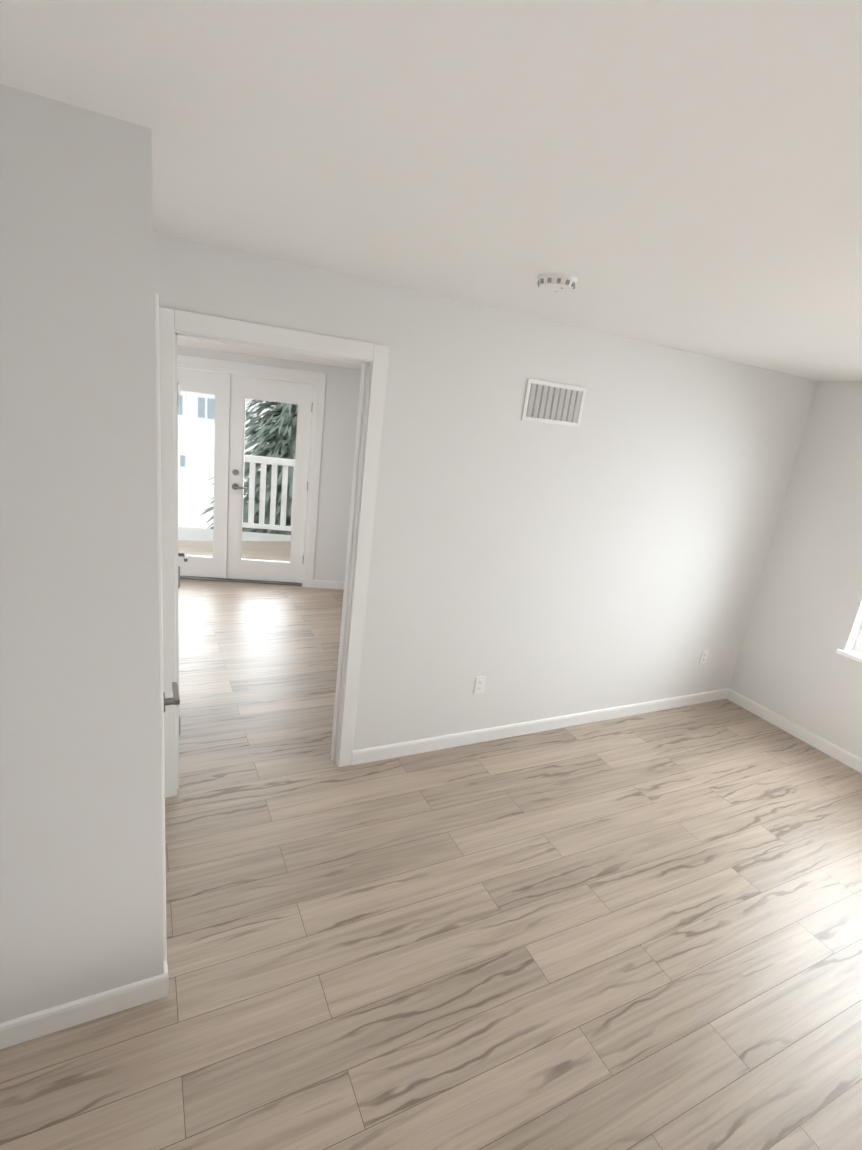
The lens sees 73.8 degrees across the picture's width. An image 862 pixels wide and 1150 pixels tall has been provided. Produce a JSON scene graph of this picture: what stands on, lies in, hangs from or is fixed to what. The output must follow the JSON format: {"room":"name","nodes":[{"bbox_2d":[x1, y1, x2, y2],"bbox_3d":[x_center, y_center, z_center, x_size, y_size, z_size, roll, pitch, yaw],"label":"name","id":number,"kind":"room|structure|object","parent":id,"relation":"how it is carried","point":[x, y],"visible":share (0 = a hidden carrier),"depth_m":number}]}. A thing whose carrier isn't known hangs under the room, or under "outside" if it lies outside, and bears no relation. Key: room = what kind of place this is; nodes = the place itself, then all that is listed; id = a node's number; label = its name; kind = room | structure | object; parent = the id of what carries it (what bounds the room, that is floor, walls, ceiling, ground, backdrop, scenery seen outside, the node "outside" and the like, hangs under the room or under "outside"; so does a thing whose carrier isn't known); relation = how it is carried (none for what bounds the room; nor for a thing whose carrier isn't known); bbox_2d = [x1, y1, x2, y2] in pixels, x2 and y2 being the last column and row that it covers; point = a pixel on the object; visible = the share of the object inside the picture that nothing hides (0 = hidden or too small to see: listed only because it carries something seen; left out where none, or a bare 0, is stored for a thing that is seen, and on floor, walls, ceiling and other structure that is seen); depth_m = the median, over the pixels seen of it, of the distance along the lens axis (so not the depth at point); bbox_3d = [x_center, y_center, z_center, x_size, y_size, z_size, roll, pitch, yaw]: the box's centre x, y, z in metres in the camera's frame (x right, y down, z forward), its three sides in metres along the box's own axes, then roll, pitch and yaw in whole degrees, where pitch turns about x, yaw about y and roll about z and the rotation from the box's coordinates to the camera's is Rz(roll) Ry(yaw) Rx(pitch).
{"room":"empty bedroom","nodes":[
{"label":"empty bedroom","id":0,"kind":"room"},
{"bbox_2d":[0,84,163,1022],"bbox_3d":[-1.588,0.059,1.736,1.352,2.440,1.140,-1,18,-27],"label":"wall","id":1,"kind":"structure","parent":0,"point":[81,902],"depth_m":1.41},
{"bbox_2d":[0,961,168,1048],"bbox_3d":[-1.603,1.200,2.053,1.165,0.086,1.033,-1,18,-27],"label":"baseboard","id":2,"kind":"structure","parent":1,"relation":"attached to","point":[15,1031],"depth_m":1.77},
{"bbox_2d":[154,293,166,961],"bbox_3d":[-0.970,0.215,2.031,0.011,2.125,0.920,-1,18,-27],"label":"trim","id":3,"kind":"structure","parent":1,"relation":"attached to","point":[157,385],"depth_m":1.56},
{"bbox_2d":[163,682,179,711],"bbox_3d":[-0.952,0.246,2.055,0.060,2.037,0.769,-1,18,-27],"label":"door handle","id":4,"kind":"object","parent":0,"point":[175,700],"depth_m":1.80},
{"bbox_2d":[177,345,360,580],"bbox_3d":[-1.386,-1.075,5.737,6.000,2.440,0.160,4,16,-11],"label":"wall","id":5,"kind":"structure","parent":0,"point":[342,390],"depth_m":5.69},
{"bbox_2d":[177,367,313,582],"bbox_3d":[-1.998,-0.927,5.670,1.483,2.008,0.485,-1,18,-27],"label":"french door","id":6,"kind":"structure","parent":5,"relation":"in","point":[232,393],"depth_m":5.67},
{"bbox_2d":[177,354,325,587],"bbox_3d":[-1.990,-0.971,5.656,1.754,2.145,0.171,4,16,-11],"label":"trim","id":7,"kind":"structure","parent":5,"relation":"attached to","point":[317,380],"depth_m":5.55},
{"bbox_2d":[313,580,343,589],"bbox_3d":[-0.004,0.173,6.277,2.424,0.086,0.724,-1,18,-27],"label":"baseboard","id":8,"kind":"structure","parent":5,"relation":"attached to","point":[326,584],"depth_m":5.91},
{"bbox_2d":[177,336,361,369],"bbox_3d":[-1.476,-1.931,4.638,4.250,0.219,4.879,-1,18,-27],"label":"ceiling","id":9,"kind":"structure","parent":0,"point":[198,343],"depth_m":4.78},
{"bbox_2d":[0,540,861,1149],"bbox_3d":[-0.149,0.963,3.750,5.700,0.060,9.276,-1,18,-27],"label":"floor","id":10,"kind":"structure","parent":0,"point":[636,932],"depth_m":2.25},
{"bbox_2d":[0,0,861,380],"bbox_3d":[0.147,-1.440,3.054,5.700,0.100,9.276,-1,18,-27],"label":"ceiling","id":11,"kind":"structure","parent":0,"point":[682,174],"depth_m":1.10},
{"bbox_2d":[537,272,576,292],"bbox_3d":[0.447,-1.037,2.049,0.140,0.043,0.140,-1,18,-27],"label":"smoke detector","id":12,"kind":"object","parent":11,"relation":"attached to","point":[556,282],"visible":1,"depth_m":2.01},
{"bbox_2d":[153,232,817,749],"bbox_3d":[0.643,-0.150,3.408,4.148,2.440,0.120,-1,18,-27],"label":"wall","id":13,"kind":"structure","parent":0,"point":[613,550],"depth_m":3.29},
{"bbox_2d":[178,382,187,734],"bbox_3d":[-1.332,-0.089,2.965,0.151,2.087,0.838,0,18,-24],"label":"door","id":14,"kind":"structure","parent":13,"relation":"in","point":[184,555],"depth_m":2.83},
{"bbox_2d":[159,306,389,797],"bbox_3d":[-0.775,0.001,2.734,0.965,2.190,0.142,-1,18,-27],"label":"trim","id":15,"kind":"structure","parent":13,"relation":"attached to","point":[372,358],"depth_m":2.60},
{"bbox_2d":[474,676,485,693],"bbox_3d":[0.293,0.657,3.438,0.070,0.114,0.008,-1,18,-27],"label":"electrical outlet","id":16,"kind":"object","parent":13,"relation":"attached to","point":[479,684],"visible":1,"depth_m":3.44},
{"bbox_2d":[351,688,728,764],"bbox_3d":[0.973,0.982,3.899,3.165,0.086,0.013,-1,18,-27],"label":"baseboard","id":17,"kind":"structure","parent":13,"relation":"attached to","point":[372,754],"depth_m":3.70},
{"bbox_2d":[521,378,586,426],"bbox_3d":[0.661,-0.915,3.071,0.390,0.210,0.018,-1,18,-27],"label":"air vent","id":18,"kind":"object","parent":13,"relation":"in","point":[552,403],"visible":1,"depth_m":3.06},
{"bbox_2d":[699,649,708,663],"bbox_3d":[2.060,0.617,4.331,0.070,0.114,0.008,-1,18,-27],"label":"electrical outlet","id":19,"kind":"object","parent":13,"relation":"attached to","point":[704,655],"visible":1,"depth_m":4.33},
{"bbox_2d":[729,381,861,758],"bbox_3d":[3.515,0.445,2.574,0.200,2.440,4.396,-1,18,-27],"label":"wall","id":20,"kind":"structure","parent":0,"point":[804,623],"depth_m":3.98},
{"bbox_2d":[726,688,861,772],"bbox_3d":[3.264,1.558,2.885,0.013,0.086,4.076,-1,18,-27],"label":"baseboard","id":21,"kind":"structure","parent":20,"relation":"attached to","point":[847,758],"depth_m":4.11},
{"bbox_2d":[836,627,861,662],"bbox_3d":[3.163,0.012,3.193,0.203,1.449,1.220,-1,18,-27],"label":"window","id":22,"kind":"structure","parent":20,"relation":"in","point":[855,653],"depth_m":3.84},
{"label":"outside","id":23,"kind":"structure","parent":0,"visible":0},
{"bbox_2d":[178,527,290,540],"bbox_3d":[-2.137,-0.172,7.168,5.600,0.190,2.245,4,16,-11],"label":"deck","id":24,"kind":"object","parent":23,"point":[202,532],"depth_m":7.85},
{"bbox_2d":[243,454,308,530],"bbox_3d":[-1.126,-1.054,8.200,3.407,1.000,0.080,4,16,-11],"label":"balcony railing","id":25,"kind":"object","parent":24,"relation":"on","point":[253,460],"depth_m":7.95},
{"label":"ground","id":26,"kind":"structure","parent":23,"visible":0},
{"bbox_2d":[178,367,275,528],"bbox_3d":[-6.753,-5.690,21.042,11.900,8.727,11.430,4,16,-11],"label":"house","id":27,"kind":"structure","parent":26,"relation":"on","point":[205,451],"depth_m":16.23},
{"bbox_2d":[199,376,313,534],"bbox_3d":[-2.438,-2.254,11.451,4.939,9.523,5.075,-1,18,-27],"label":"tree","id":28,"kind":"object","parent":26,"relation":"on","point":[290,424],"depth_m":10.63}
]}

